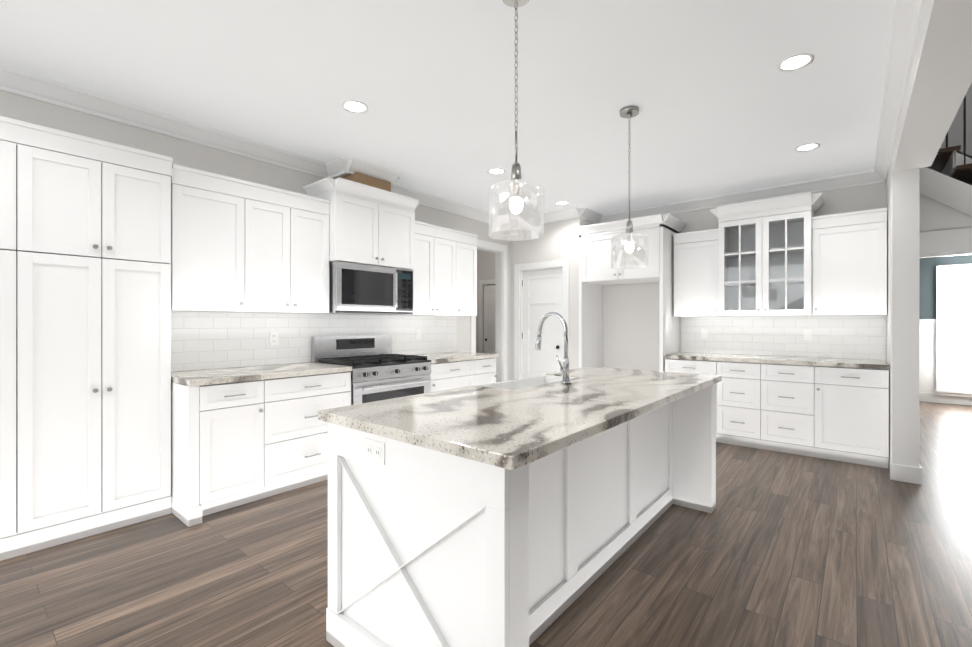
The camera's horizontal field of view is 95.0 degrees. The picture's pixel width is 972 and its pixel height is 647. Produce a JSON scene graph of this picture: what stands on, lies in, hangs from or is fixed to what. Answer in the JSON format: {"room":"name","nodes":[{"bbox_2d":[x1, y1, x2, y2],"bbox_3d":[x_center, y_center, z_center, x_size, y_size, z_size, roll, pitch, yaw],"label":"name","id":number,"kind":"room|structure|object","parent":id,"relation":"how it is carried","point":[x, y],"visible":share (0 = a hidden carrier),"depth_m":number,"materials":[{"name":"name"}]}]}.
{"room":"kitchen","nodes":[
{"label":"kitchen","id":0,"kind":"room"},
{"bbox_2d":[0,90,509,381],"bbox_3d":[-1.962,-0.110,3.798,0.120,2.760,10.100,0,0,40],"label":"wall","id":1,"kind":"structure","parent":0,"point":[181,152],"depth_m":3.46,"materials":[{"name":"beige paint"}]},
{"bbox_2d":[171,164,329,313],"bbox_3d":[-1.857,-0.580,3.539,0.366,0.980,1.165,0,0,40],"label":"upper cabinet","id":2,"kind":"object","parent":1,"relation":"attached to","point":[240,246],"visible":0.98,"depth_m":3.35,"materials":[{"name":"white paint"}]},
{"bbox_2d":[171,311,456,371],"bbox_3d":[-1.371,0.132,4.410,0.007,0.442,3.125,0,0,40],"label":"tile backsplash","id":3,"kind":"structure","parent":1,"relation":"attached to","point":[206,340],"depth_m":3.87,"materials":[{"name":"white tile"}]},
{"bbox_2d":[269,332,277,344],"bbox_3d":[-1.829,0.130,3.845,0.007,0.116,0.074,0,0,40],"label":"electrical outlet","id":4,"kind":"object","parent":3,"relation":"attached to","point":[273,338],"visible":1,"depth_m":3.84,"materials":[{"name":"white plastic"}]},
{"bbox_2d":[416,330,420,339],"bbox_3d":[-0.776,0.130,5.115,0.007,0.116,0.074,0,0,40],"label":"electrical outlet","id":5,"kind":"object","parent":3,"relation":"attached to","point":[418,334],"visible":1,"depth_m":5.11,"materials":[{"name":"white plastic"}]},
{"bbox_2d":[303,177,419,269],"bbox_3d":[-1.149,-0.895,4.297,0.488,0.700,1.037,0,0,40],"label":"upper cabinet","id":6,"kind":"object","parent":1,"relation":"attached to","point":[371,225],"visible":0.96,"depth_m":4.09,"materials":[{"name":"white paint"}]},
{"bbox_2d":[341,172,390,191],"bbox_3d":[-1.198,-1.318,4.347,0.346,0.141,0.400,0,0,40],"label":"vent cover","id":7,"kind":"object","parent":6,"relation":"on","point":[369,181],"visible":0.29,"depth_m":4.20,"materials":[{"name":"brown wood"}]},
{"bbox_2d":[326,261,412,314],"bbox_3d":[-1.160,-0.319,4.306,0.461,0.447,0.875,0,0,40],"label":"microwave","id":8,"kind":"object","parent":6,"relation":"attached to","point":[354,288],"visible":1,"depth_m":4.11,"materials":[{"name":"silver metal"}]},
{"bbox_2d":[395,221,477,315],"bbox_3d":[-0.568,-0.580,5.094,0.366,0.980,1.065,0,0,40],"label":"upper cabinet","id":9,"kind":"object","parent":1,"relation":"attached to","point":[445,277],"visible":0.77,"depth_m":4.99,"materials":[{"name":"white paint"}]},
{"bbox_2d":[0,0,925,228],"bbox_3d":[-0.590,-1.432,2.142,4.105,0.115,9.060,0,0,40],"label":"crown molding","id":10,"kind":"structure","parent":1,"relation":"attached to","point":[906,20],"depth_m":3.48,"materials":[{"name":"white paint"}]},
{"bbox_2d":[470,239,506,382],"bbox_3d":[0.006,0.074,6.155,0.140,2.390,0.780,0,0,40],"label":"door frame","id":11,"kind":"structure","parent":1,"relation":"attached to","point":[496,248],"depth_m":6.37,"materials":[{"name":"white paint"}]},
{"bbox_2d":[0,0,894,217],"bbox_3d":[-1.381,-1.560,3.381,6.945,0.140,10.200,0,0,40],"label":"ceiling","id":12,"kind":"structure","parent":0,"point":[716,96],"depth_m":2.73,"materials":[{"name":"paint"}]},
{"bbox_2d":[342,100,367,112],"bbox_3d":[-0.898,-1.486,3.059,0.176,0.006,0.176,0,0,40],"label":"recessed light","id":13,"kind":"object","parent":12,"relation":"in","point":[352,106],"visible":1,"depth_m":3.05,"materials":[{"name":"white paint"}]},
{"bbox_2d":[487,168,504,174],"bbox_3d":[0.102,-1.487,4.360,0.176,0.006,0.176,0,0,40],"label":"recessed light","id":14,"kind":"object","parent":12,"relation":"in","point":[496,171],"visible":1,"depth_m":4.36,"materials":[{"name":"white paint"}]},
{"bbox_2d":[488,0,543,240],"bbox_3d":[0.135,-0.941,1.995,0.250,1.094,0.250,0,0,40],"label":"pendant light","id":15,"kind":"object","parent":12,"relation":"hanging from","point":[516,204],"visible":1,"depth_m":1.97,"materials":[{"name":"clear glass"}]},
{"bbox_2d":[555,201,568,204],"bbox_3d":[0.939,-1.487,5.511,0.176,0.006,0.176,0,0,40],"label":"recessed light","id":16,"kind":"object","parent":12,"relation":"in","point":[562,203],"visible":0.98,"depth_m":5.52,"materials":[{"name":"white paint"}]},
{"bbox_2d":[611,106,647,268],"bbox_3d":[1.000,-0.942,3.109,0.250,1.094,0.250,0,0,40],"label":"pendant light","id":17,"kind":"object","parent":12,"relation":"hanging from","point":[628,112],"visible":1,"depth_m":3.09,"materials":[{"name":"clear glass"}]},
{"bbox_2d":[777,53,813,71],"bbox_3d":[1.764,-1.486,2.541,0.176,0.006,0.176,0,0,40],"label":"recessed light","id":18,"kind":"object","parent":12,"relation":"in","point":[795,62],"visible":1,"depth_m":2.54,"materials":[{"name":"white paint"}]},
{"bbox_2d":[794,143,819,151],"bbox_3d":[2.715,-1.487,3.766,0.176,0.006,0.176,0,0,40],"label":"recessed light","id":19,"kind":"object","parent":12,"relation":"in","point":[807,147],"visible":1,"depth_m":3.77,"materials":[{"name":"white paint"}]},
{"bbox_2d":[892,0,971,171],"bbox_3d":[0.750,-1.358,0.367,0.225,0.260,8.279,0,0,40],"label":"beam","id":20,"kind":"structure","parent":12,"relation":"attached to","point":[939,81],"depth_m":2.28,"materials":[{"name":"white paint"}]},
{"bbox_2d":[476,249,494,352],"bbox_3d":[0.715,-0.112,8.217,3.640,2.760,0.120,0,0,40],"label":"wall","id":21,"kind":"structure","parent":0,"point":[485,265],"depth_m":8.76,"materials":[{"name":"beige paint"}]},
{"bbox_2d":[484,285,494,353],"bbox_3d":[0.231,0.258,8.574,0.690,2.004,0.069,0,0,40],"label":"hall door","id":22,"kind":"structure","parent":21,"relation":"in","point":[489,319],"depth_m":8.71,"materials":[{"name":"white paint"}]},
{"bbox_2d":[0,401,971,646],"bbox_3d":[1.675,1.320,3.187,11.900,0.100,13.800,0,0,40],"label":"floor","id":23,"kind":"structure","parent":0,"point":[777,549],"depth_m":2.27,"materials":[{"name":"brown wood"}]},
{"bbox_2d":[0,116,35,560],"bbox_3d":[-2.899,0.086,2.287,0.359,2.370,0.776,0,0,40],"label":"tall cabinet","id":24,"kind":"object","parent":23,"relation":"on","point":[17,137],"depth_m":2.43,"materials":[{"name":"white paint"}]},
{"bbox_2d":[36,125,172,550],"bbox_3d":[-2.482,0.086,2.791,0.359,2.370,0.775,0,0,40],"label":"tall cabinet","id":25,"kind":"object","parent":23,"relation":"on","point":[85,336],"depth_m":2.69,"materials":[{"name":"white paint"}]},
{"bbox_2d":[171,372,350,526],"bbox_3d":[-1.730,0.833,3.435,0.694,0.875,1.170,0,0,40],"label":"base cabinet","id":26,"kind":"object","parent":23,"relation":"on","point":[234,444],"visible":0.83,"depth_m":3.07,"materials":[{"name":"white paint"}]},
{"bbox_2d":[171,362,351,386],"bbox_3d":[-1.736,0.374,3.442,0.677,0.038,1.169,0,0,40],"label":"countertop","id":27,"kind":"structure","parent":26,"relation":"on","point":[216,376],"depth_m":3.24,"materials":[{"name":"stone"}]},
{"bbox_2d":[311,335,431,404],"bbox_3d":[-1.050,0.695,4.213,0.730,1.150,0.878,0,0,40],"label":"steel gas range","id":28,"kind":"object","parent":23,"relation":"on","point":[380,371],"visible":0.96,"depth_m":4.11,"materials":[{"name":"grey metal"}]},
{"bbox_2d":[429,358,496,391],"bbox_3d":[-0.454,0.832,4.976,0.694,0.875,1.043,0,0,40],"label":"base cabinet","id":29,"kind":"object","parent":23,"relation":"on","point":[455,374],"visible":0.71,"depth_m":4.74,"materials":[{"name":"white paint"}]},
{"bbox_2d":[416,352,497,363],"bbox_3d":[-0.454,0.374,4.988,0.677,0.038,1.064,0,0,40],"label":"countertop","id":30,"kind":"structure","parent":29,"relation":"on","point":[446,357],"depth_m":4.94,"materials":[{"name":"stone"}]},
{"bbox_2d":[326,383,715,646],"bbox_3d":[0.463,0.833,2.434,0.915,0.875,2.406,0,0,40],"label":"kitchen island","id":31,"kind":"object","parent":23,"relation":"on","point":[427,547],"visible":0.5,"depth_m":1.67,"materials":[{"name":"white paint"}]},
{"bbox_2d":[364,438,384,464],"bbox_3d":[-0.400,0.456,1.592,0.120,0.076,0.007,0,0,40],"label":"outlet","id":32,"kind":"object","parent":31,"relation":"attached to","point":[374,450],"visible":1,"depth_m":1.59,"materials":[{"name":"white plastic"}]},
{"bbox_2d":[318,367,721,469],"bbox_3d":[0.463,0.375,2.438,0.990,0.038,2.420,0,0,40],"label":"island countertop","id":33,"kind":"structure","parent":31,"relation":"on","point":[510,429],"depth_m":1.78,"materials":[{"name":"white stone"}]},
{"bbox_2d":[479,375,574,389],"bbox_3d":[0.278,0.491,2.786,0.290,0.250,0.770,0,0,40],"label":"farmhouse sink","id":34,"kind":"object","parent":33,"relation":"in","point":[515,384],"visible":0.06,"depth_m":2.96,"materials":[{"name":"white ceramic"}]},
{"bbox_2d":[534,312,570,383],"bbox_3d":[0.388,0.142,2.689,0.252,0.427,0.112,0,0,40],"label":"island faucet","id":35,"kind":"object","parent":33,"relation":"on","point":[564,368],"visible":1,"depth_m":2.64,"materials":[{"name":"silver metal"}]},
{"bbox_2d":[576,214,685,371],"bbox_3d":[1.804,0.019,5.581,1.134,2.500,0.702,0,0,40],"label":"tall cabinet","id":36,"kind":"object","parent":23,"relation":"on","point":[597,272],"visible":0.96,"depth_m":5.44,"materials":[{"name":"white paint"}]},
{"bbox_2d":[665,358,716,441],"bbox_3d":[2.425,0.832,5.102,0.530,0.876,0.649,0,0,40],"label":"base cabinet","id":37,"kind":"object","parent":23,"relation":"on","point":[671,365],"depth_m":4.83,"materials":[{"name":"white paint"}]},
{"bbox_2d":[717,361,760,448],"bbox_3d":[2.760,0.832,4.824,0.460,0.876,0.649,0,0,40],"label":"base cabinet","id":38,"kind":"object","parent":23,"relation":"on","point":[739,390],"depth_m":4.56,"materials":[{"name":"white paint"}]},
{"bbox_2d":[761,363,824,458],"bbox_3d":[3.126,0.832,4.521,0.491,0.876,0.649,0,0,40],"label":"base cabinet","id":39,"kind":"object","parent":23,"relation":"on","point":[792,396],"depth_m":4.27,"materials":[{"name":"white paint"}]},
{"bbox_2d":[825,366,888,468],"bbox_3d":[3.467,0.832,4.238,0.518,0.876,0.649,0,0,40],"label":"base cabinet","id":40,"kind":"object","parent":23,"relation":"on","point":[834,413],"depth_m":3.97,"materials":[{"name":"white paint"}]},
{"bbox_2d":[664,352,889,368],"bbox_3d":[2.940,0.374,4.668,1.885,0.038,0.659,0,0,40],"label":"countertop","id":41,"kind":"structure","parent":40,"relation":"on","point":[850,363],"depth_m":4.39,"materials":[{"name":"stone"}]},
{"bbox_2d":[920,95,971,215],"bbox_3d":[5.775,-0.778,3.376,3.797,4.104,1.015,0,0,40],"label":"staircase","id":42,"kind":"structure","parent":23,"relation":"on","point":[941,181],"depth_m":4.24,"materials":[{"name":"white wood"}]},
{"bbox_2d":[510,217,594,379],"bbox_3d":[1.005,-0.111,6.405,1.120,2.760,0.700,0,0,40],"label":"wall","id":43,"kind":"structure","parent":0,"point":[558,240],"depth_m":5.98,"materials":[{"name":"beige paint"}]},
{"bbox_2d":[514,259,568,379],"bbox_3d":[0.790,0.209,6.193,0.880,2.120,0.140,0,0,40],"label":"door frame","id":44,"kind":"structure","parent":43,"relation":"attached to","point":[555,264],"depth_m":6.37,"materials":[{"name":"white paint"}]},
{"bbox_2d":[522,268,561,377],"bbox_3d":[0.781,0.259,6.186,0.668,2.004,0.073,0,0,40],"label":"pantry door","id":45,"kind":"structure","parent":43,"relation":"in","point":[541,293],"depth_m":6.19,"materials":[{"name":"white paint"}]},
{"bbox_2d":[603,182,885,370],"bbox_3d":[2.770,-0.111,5.318,2.985,2.760,0.120,0,0,40],"label":"wall","id":46,"kind":"structure","parent":0,"point":[630,326],"depth_m":5.81,"materials":[{"name":"beige paint"}]},
{"bbox_2d":[673,228,720,316],"bbox_3d":[2.512,-0.565,5.234,0.495,0.970,0.333,0,0,40],"label":"upper cabinet","id":47,"kind":"object","parent":46,"relation":"attached to","point":[696,254],"depth_m":5.11,"materials":[{"name":"white paint"}]},
{"bbox_2d":[710,192,823,316],"bbox_3d":[2.970,-0.673,4.749,0.995,1.185,0.494,0,0,40],"label":"upper cabinet","id":48,"kind":"object","parent":46,"relation":"attached to","point":[765,257],"visible":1,"depth_m":4.75,"materials":[{"name":"white paint"}]},
{"bbox_2d":[681,315,885,359],"bbox_3d":[3.149,0.137,4.920,1.885,0.432,0.007,0,0,40],"label":"tile backsplash","id":49,"kind":"structure","parent":46,"relation":"attached to","point":[856,337],"depth_m":4.81,"materials":[{"name":"white tile"}]},
{"bbox_2d":[701,329,707,337],"bbox_3d":[2.622,0.119,5.348,0.074,0.116,0.006,0,0,40],"label":"electrical outlet","id":50,"kind":"object","parent":49,"relation":"attached to","point":[704,333],"visible":1,"depth_m":5.34,"materials":[{"name":"white plastic"}]},
{"bbox_2d":[804,329,811,339],"bbox_3d":[3.400,0.120,4.703,0.074,0.116,0.006,0,0,40],"label":"electrical outlet","id":51,"kind":"object","parent":49,"relation":"attached to","point":[807,334],"visible":1,"depth_m":4.70,"materials":[{"name":"white plastic"}]},
{"bbox_2d":[812,208,886,315],"bbox_3d":[3.554,-0.565,4.370,0.553,0.970,0.333,0,0,40],"label":"upper cabinet","id":52,"kind":"object","parent":46,"relation":"attached to","point":[849,263],"depth_m":4.24,"materials":[{"name":"white paint"}]},
{"bbox_2d":[886,158,919,467],"bbox_3d":[3.981,-0.110,4.315,0.160,2.759,1.920,0,0,40],"label":"wall","id":53,"kind":"structure","parent":0,"point":[903,262],"depth_m":3.58,"materials":[{"name":"white paint"}]},
{"bbox_2d":[910,463,921,484],"bbox_3d":[4.036,1.205,4.247,0.014,0.130,1.914,0,0,40],"label":"baseboard","id":54,"kind":"structure","parent":53,"relation":"attached to","point":[917,472],"depth_m":3.52,"materials":[{"name":"white paint"}]},
{"bbox_2d":[919,255,971,318],"bbox_3d":[8.335,-0.111,6.316,5.400,2.760,0.120,0,0,40],"label":"wall","id":55,"kind":"structure","parent":0,"point":[927,305],"depth_m":7.19,"materials":[{"name":"blue paint"}]},
{"bbox_2d":[919,319,971,405],"bbox_3d":[8.355,0.599,6.200,5.340,1.340,0.035,0,0,40],"label":"trim","id":56,"kind":"structure","parent":55,"relation":"attached to","point":[927,358],"depth_m":7.17,"materials":[{"name":"white paint"}]},
{"bbox_2d":[934,264,971,396],"bbox_3d":[7.619,0.109,6.753,1.160,2.060,0.050,0,0,40],"label":"dining room window","id":57,"kind":"structure","parent":55,"relation":"in","point":[953,330],"depth_m":7.00,"materials":[{"name":"white paint"}]},
{"bbox_2d":[920,82,971,254],"bbox_3d":[6.500,-1.530,3.550,4.695,5.600,0.120,0,0,40],"label":"wall","id":58,"kind":"structure","parent":0,"point":[935,215],"depth_m":4.74,"materials":[{"name":"white paint"}]},
{"bbox_2d":[920,228,971,257],"bbox_3d":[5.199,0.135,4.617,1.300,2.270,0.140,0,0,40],"label":"beam","id":59,"kind":"structure","parent":58,"relation":"attached to","point":[951,242],"depth_m":4.76,"materials":[{"name":"white paint"}]}
]}

